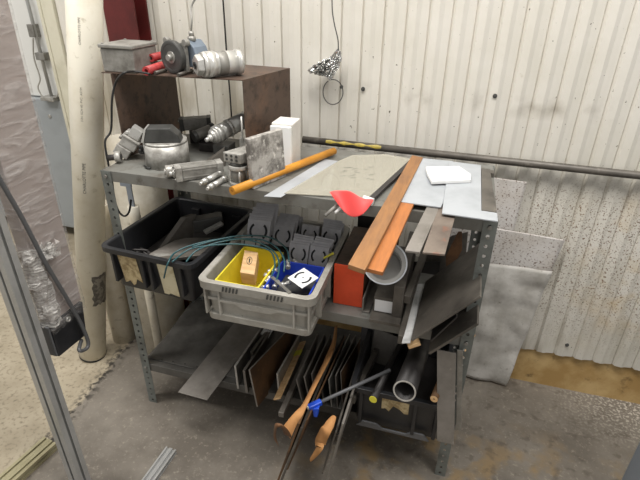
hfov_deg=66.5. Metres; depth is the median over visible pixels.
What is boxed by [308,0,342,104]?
cable
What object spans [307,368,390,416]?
clamp
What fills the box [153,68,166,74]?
rod
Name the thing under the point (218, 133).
spindle
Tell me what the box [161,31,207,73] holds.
motor
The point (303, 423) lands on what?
rod
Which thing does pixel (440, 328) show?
sheet
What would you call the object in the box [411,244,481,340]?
sheet
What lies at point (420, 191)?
sheet
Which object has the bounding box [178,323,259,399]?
plate
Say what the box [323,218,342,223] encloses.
plate
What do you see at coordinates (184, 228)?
scrap
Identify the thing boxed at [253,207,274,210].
plate
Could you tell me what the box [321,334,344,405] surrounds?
plate
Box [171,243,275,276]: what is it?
hose
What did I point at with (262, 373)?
plate
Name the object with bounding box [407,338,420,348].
scrap
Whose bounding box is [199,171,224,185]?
cylinder
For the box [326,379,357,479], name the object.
bar
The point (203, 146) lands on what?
block
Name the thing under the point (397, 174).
bar
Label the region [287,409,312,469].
rod
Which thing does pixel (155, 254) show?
block
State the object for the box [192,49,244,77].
air cylinder
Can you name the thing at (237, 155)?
block
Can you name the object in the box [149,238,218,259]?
scrap
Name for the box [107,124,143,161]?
clamp actuator
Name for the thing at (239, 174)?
cylinder
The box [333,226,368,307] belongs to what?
block
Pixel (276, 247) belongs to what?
hose
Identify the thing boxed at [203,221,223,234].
clip
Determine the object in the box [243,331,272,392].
plate
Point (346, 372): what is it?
plate
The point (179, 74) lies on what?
rod
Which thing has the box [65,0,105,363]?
pipe
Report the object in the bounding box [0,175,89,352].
power cable
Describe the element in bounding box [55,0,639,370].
wall
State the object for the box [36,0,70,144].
trim
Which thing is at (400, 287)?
bar
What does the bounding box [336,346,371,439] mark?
bar
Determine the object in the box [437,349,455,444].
bar
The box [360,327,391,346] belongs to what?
plate
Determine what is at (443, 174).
foam piece
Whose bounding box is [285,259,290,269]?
metal fitting
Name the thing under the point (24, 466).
aluminum profile
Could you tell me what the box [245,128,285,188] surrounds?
stone slab
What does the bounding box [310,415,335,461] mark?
scrap
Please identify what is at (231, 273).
bin
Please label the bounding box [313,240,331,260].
plate
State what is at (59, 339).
control box
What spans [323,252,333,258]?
clip
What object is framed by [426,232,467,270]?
sheet
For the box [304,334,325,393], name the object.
plate
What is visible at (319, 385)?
plate
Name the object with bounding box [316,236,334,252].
plate
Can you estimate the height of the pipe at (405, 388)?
0.173 m
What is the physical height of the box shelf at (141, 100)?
0.279 m
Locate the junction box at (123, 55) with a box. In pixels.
[97,39,157,73]
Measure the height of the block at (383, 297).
0.055 m
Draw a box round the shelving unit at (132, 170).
[100,134,497,476]
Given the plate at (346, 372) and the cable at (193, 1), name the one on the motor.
the cable at (193, 1)
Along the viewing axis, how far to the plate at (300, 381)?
1.83 m
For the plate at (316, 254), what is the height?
0.060 m
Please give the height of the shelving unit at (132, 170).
1.078 m
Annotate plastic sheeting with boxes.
[0,0,80,327]
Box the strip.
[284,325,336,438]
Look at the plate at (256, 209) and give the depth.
1.77 m
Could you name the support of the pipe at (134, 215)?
on the floor
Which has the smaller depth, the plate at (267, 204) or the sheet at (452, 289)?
the sheet at (452, 289)
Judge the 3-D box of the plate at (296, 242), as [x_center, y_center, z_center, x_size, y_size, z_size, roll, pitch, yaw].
[-0.070,0.039,1.648,0.069,0.062,0.033,9,30,14]
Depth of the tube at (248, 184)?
1.53 m
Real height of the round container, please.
0.137 m
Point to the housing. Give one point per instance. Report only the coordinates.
(158, 155)
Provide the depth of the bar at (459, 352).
1.53 m
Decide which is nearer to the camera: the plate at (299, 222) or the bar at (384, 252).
the bar at (384, 252)
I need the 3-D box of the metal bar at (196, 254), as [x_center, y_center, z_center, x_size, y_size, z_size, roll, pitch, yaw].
[-0.455,0.056,1.600,0.156,0.015,0.022,-6,29,-12]
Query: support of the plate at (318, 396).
on the shelving unit at (132, 170)
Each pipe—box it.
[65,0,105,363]
[105,200,135,343]
[120,183,161,346]
[302,136,639,179]
[393,338,429,401]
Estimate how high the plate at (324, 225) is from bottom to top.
0.068 m
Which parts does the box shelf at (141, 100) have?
plate, plate, plate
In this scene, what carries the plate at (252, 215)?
on the plate at (255, 226)
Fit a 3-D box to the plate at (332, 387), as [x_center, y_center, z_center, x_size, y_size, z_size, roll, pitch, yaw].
[0.083,0.500,1.911,0.017,0.208,0.360,8,29,13]
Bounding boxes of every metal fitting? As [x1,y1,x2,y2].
[272,279,278,289]
[281,280,290,285]
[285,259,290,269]
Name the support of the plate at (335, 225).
on the plate at (324, 225)
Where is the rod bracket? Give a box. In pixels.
[239,116,244,146]
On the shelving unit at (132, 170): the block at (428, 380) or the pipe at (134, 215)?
the block at (428, 380)
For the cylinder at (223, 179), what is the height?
0.019 m
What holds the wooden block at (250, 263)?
in the bin at (231, 273)
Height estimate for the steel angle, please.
0.055 m
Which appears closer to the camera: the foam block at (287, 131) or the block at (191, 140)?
the foam block at (287, 131)
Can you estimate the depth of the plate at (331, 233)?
1.73 m
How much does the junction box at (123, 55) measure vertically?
0.086 m
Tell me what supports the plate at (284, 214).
on the plate at (279, 219)
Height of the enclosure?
2.600 m
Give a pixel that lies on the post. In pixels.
(14, 289)
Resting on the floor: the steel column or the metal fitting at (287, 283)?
the steel column
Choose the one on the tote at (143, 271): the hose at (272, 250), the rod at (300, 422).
the hose at (272, 250)
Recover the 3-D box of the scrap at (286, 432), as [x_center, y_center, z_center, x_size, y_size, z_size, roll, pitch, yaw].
[-0.111,0.572,1.417,0.054,0.126,0.027,18,33,28]
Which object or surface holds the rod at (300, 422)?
on the shelving unit at (132, 170)
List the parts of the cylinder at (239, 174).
plate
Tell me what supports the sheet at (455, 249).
on the shelving unit at (132, 170)
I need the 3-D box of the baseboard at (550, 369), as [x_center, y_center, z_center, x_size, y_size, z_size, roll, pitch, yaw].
[0.718,0.495,2.200,3.760,0.230,0.024,9,30,14]
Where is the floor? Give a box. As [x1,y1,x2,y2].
[0,216,639,479]
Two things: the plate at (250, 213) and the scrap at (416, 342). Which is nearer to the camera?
the scrap at (416, 342)
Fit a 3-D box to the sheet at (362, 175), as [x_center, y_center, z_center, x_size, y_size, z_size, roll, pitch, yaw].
[0.120,-0.203,1.542,0.236,0.003,0.484,16,32,26]
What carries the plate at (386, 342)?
on the block at (428, 380)
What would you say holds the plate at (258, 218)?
on the plate at (255, 226)
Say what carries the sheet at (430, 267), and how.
on the shelving unit at (132, 170)
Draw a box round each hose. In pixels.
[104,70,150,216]
[163,238,279,279]
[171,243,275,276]
[185,238,284,271]
[192,235,289,261]
[222,0,231,116]
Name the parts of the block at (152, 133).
plate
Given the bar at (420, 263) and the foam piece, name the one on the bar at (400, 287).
the bar at (420, 263)
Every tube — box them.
[142,61,164,74]
[149,51,161,61]
[229,147,336,194]
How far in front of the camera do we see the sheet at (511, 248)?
1.87 m
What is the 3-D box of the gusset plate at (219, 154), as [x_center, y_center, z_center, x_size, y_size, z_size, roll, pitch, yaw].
[-0.352,-0.276,1.615,0.076,0.055,0.043,-2,29,-5]
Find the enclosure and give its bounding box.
[0,0,73,227]
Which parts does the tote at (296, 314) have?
slotted strip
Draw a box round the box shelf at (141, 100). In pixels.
[101,61,290,155]
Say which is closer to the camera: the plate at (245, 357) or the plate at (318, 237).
the plate at (318, 237)
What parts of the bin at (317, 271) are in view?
metal strip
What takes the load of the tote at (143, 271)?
on the shelving unit at (132, 170)
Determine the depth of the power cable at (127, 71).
1.56 m
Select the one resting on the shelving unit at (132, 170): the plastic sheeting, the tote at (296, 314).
the tote at (296, 314)
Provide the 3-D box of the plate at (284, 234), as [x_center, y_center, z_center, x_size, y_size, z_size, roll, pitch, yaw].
[-0.134,-0.015,1.756,0.074,0.060,0.047,7,29,11]
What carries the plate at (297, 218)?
on the plate at (282, 222)
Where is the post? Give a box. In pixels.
[0,203,90,479]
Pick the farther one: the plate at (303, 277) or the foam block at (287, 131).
the foam block at (287, 131)
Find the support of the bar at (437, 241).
on the shelving unit at (132, 170)
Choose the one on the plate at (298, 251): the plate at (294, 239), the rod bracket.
the plate at (294, 239)
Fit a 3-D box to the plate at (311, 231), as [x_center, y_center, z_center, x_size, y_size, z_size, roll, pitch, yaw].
[-0.036,-0.018,1.758,0.066,0.064,0.019,10,30,16]
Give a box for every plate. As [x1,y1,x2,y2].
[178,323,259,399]
[206,147,225,165]
[234,328,263,388]
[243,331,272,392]
[247,219,270,243]
[249,217,271,241]
[249,332,295,406]
[250,213,271,215]
[250,214,272,239]
[252,211,273,234]
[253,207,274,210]
[255,208,277,230]
[256,203,278,217]
[256,204,278,222]
[272,225,293,246]
[276,223,294,240]
[276,335,301,387]
[277,217,296,220]
[277,221,294,238]
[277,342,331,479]
[278,218,297,234]
[279,215,298,232]
[280,213,299,233]
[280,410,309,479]
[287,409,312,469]
[288,268,317,287]
[289,243,308,263]
[291,240,309,262]
[293,238,312,258]
[294,233,313,238]
[294,236,313,240]
[296,334,318,401]
[297,219,300,233]
[301,225,318,239]
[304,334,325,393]
[308,245,328,266]
[311,243,329,262]
[311,334,331,393]
[311,336,340,401]
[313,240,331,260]
[315,238,333,256]
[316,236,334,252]
[316,336,345,399]
[321,226,341,248]
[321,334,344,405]
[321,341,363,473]
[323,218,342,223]
[323,224,341,233]
[324,223,342,235]
[325,220,344,233]
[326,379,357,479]
[328,334,350,406]
[335,335,355,407]
[340,337,360,404]
[357,215,375,227]
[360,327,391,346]
[370,330,397,365]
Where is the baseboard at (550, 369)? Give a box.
[189,301,639,403]
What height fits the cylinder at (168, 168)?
0.038 m
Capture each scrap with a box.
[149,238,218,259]
[159,214,195,247]
[273,423,291,445]
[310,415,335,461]
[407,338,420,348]
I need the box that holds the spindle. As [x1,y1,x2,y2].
[204,111,244,153]
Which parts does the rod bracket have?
rod, plate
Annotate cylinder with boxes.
[164,160,204,177]
[169,158,223,181]
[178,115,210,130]
[190,123,213,141]
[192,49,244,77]
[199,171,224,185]
[206,175,228,190]
[228,162,248,185]
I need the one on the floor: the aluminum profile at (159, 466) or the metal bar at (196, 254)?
the aluminum profile at (159, 466)
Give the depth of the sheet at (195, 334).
2.09 m
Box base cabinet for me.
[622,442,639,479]
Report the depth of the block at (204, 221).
1.80 m
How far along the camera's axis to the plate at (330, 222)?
1.75 m
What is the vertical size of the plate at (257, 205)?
0.074 m
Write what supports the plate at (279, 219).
on the plate at (284, 234)
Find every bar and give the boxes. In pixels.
[161,251,203,260]
[278,350,308,417]
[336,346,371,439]
[348,155,422,274]
[349,348,378,403]
[366,202,413,275]
[369,270,412,327]
[369,344,404,402]
[370,162,407,198]
[391,231,415,317]
[397,277,419,343]
[404,234,428,303]
[405,206,438,253]
[422,205,454,255]
[430,382,438,401]
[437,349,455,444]
[456,349,462,430]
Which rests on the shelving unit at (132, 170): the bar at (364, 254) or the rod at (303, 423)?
the bar at (364, 254)
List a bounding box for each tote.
[101,197,252,300]
[199,216,349,335]
[351,329,453,441]
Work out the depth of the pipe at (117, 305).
2.27 m
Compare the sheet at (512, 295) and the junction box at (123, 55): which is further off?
the sheet at (512, 295)
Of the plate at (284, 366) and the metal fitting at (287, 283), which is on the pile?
the metal fitting at (287, 283)
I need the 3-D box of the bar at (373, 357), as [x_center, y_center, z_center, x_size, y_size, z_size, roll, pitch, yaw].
[0.182,0.456,1.783,0.020,0.036,0.364,13,31,21]
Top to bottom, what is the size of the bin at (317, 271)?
0.142 m
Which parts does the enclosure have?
panel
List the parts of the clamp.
rod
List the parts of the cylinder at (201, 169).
rod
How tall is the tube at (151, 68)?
0.026 m
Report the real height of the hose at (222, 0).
1.848 m
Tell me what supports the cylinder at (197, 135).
on the block at (203, 146)
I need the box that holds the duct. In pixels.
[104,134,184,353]
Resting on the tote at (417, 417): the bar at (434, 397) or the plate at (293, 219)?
the bar at (434, 397)
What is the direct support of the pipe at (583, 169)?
attached to the wall
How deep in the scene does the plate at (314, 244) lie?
1.63 m
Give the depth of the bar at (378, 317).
1.52 m
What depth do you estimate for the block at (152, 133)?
1.54 m
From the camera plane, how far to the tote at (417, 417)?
1.65 m
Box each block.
[141,124,182,142]
[148,231,222,261]
[153,253,182,261]
[189,130,205,143]
[193,212,223,232]
[199,140,215,151]
[223,146,246,163]
[240,250,258,284]
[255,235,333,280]
[270,125,291,165]
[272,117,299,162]
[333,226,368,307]
[356,352,436,415]
[373,246,404,312]
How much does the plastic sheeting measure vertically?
1.258 m
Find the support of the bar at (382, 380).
on the tote at (417, 417)
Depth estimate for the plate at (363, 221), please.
1.83 m
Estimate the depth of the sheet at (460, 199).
1.35 m
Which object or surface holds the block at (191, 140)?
on the shelving unit at (132, 170)
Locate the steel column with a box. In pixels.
[103,0,188,308]
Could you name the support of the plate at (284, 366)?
on the shelving unit at (132, 170)
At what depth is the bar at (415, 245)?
1.19 m
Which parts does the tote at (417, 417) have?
rail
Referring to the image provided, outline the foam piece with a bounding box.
[426,166,470,183]
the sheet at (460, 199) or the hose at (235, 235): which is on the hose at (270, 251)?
the hose at (235, 235)
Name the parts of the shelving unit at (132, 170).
post, post, wood strip, shelf, shelf, shelf, red guard, aluminium strip, post, post, metal strip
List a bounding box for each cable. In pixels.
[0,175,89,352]
[190,0,195,30]
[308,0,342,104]
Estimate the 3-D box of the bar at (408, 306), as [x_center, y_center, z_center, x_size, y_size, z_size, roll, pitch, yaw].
[0.307,0.188,1.627,0.016,0.033,0.470,9,30,15]
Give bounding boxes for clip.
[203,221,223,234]
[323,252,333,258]
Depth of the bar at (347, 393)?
1.57 m
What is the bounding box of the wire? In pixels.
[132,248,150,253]
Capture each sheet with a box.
[149,297,274,377]
[264,159,336,197]
[284,154,409,197]
[401,158,452,207]
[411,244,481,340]
[413,261,439,274]
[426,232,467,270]
[428,301,479,353]
[429,228,564,270]
[430,313,457,341]
[442,161,497,221]
[446,231,461,265]
[453,263,551,384]
[494,177,526,230]
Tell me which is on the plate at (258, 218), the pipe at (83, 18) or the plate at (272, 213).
the plate at (272, 213)
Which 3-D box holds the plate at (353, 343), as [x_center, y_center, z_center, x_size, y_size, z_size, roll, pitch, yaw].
[0.106,0.502,1.904,0.016,0.256,0.360,8,29,13]
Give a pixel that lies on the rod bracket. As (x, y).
(241, 140)
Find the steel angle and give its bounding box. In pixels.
[362,279,377,312]
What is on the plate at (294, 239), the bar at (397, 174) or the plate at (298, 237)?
the plate at (298, 237)
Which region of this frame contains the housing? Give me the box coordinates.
[138,134,189,170]
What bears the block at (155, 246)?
in the tote at (143, 271)
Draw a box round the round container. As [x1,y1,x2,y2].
[366,245,406,284]
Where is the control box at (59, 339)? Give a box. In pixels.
[40,301,85,355]
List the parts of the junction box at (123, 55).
lid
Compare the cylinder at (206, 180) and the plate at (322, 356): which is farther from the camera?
the plate at (322, 356)
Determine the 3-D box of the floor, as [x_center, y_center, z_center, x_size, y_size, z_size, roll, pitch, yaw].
[-0.580,0.474,2.495,8.000,0.050,7.000,9,30,14]
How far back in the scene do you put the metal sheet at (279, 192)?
1.52 m
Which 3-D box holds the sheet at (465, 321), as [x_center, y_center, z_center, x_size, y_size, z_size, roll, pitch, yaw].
[0.423,0.205,1.515,0.126,0.141,0.330,9,30,14]
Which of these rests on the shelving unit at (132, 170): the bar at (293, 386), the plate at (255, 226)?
the bar at (293, 386)
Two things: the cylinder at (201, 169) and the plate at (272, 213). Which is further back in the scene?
the plate at (272, 213)
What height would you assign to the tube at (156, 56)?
0.025 m
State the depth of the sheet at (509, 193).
1.81 m
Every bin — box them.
[215,246,283,287]
[263,261,324,294]
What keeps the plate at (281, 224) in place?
on the plate at (284, 234)
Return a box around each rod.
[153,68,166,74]
[176,69,193,76]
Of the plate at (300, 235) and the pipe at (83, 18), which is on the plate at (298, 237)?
the plate at (300, 235)
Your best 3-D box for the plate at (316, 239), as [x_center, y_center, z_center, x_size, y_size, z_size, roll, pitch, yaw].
[0.008,0.032,1.650,0.070,0.065,0.031,9,30,15]
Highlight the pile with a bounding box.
[276,275,315,295]
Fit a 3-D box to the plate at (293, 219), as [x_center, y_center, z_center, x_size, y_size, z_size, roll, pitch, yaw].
[-0.125,-0.046,1.782,0.074,0.061,0.047,7,29,11]
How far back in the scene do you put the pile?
1.51 m

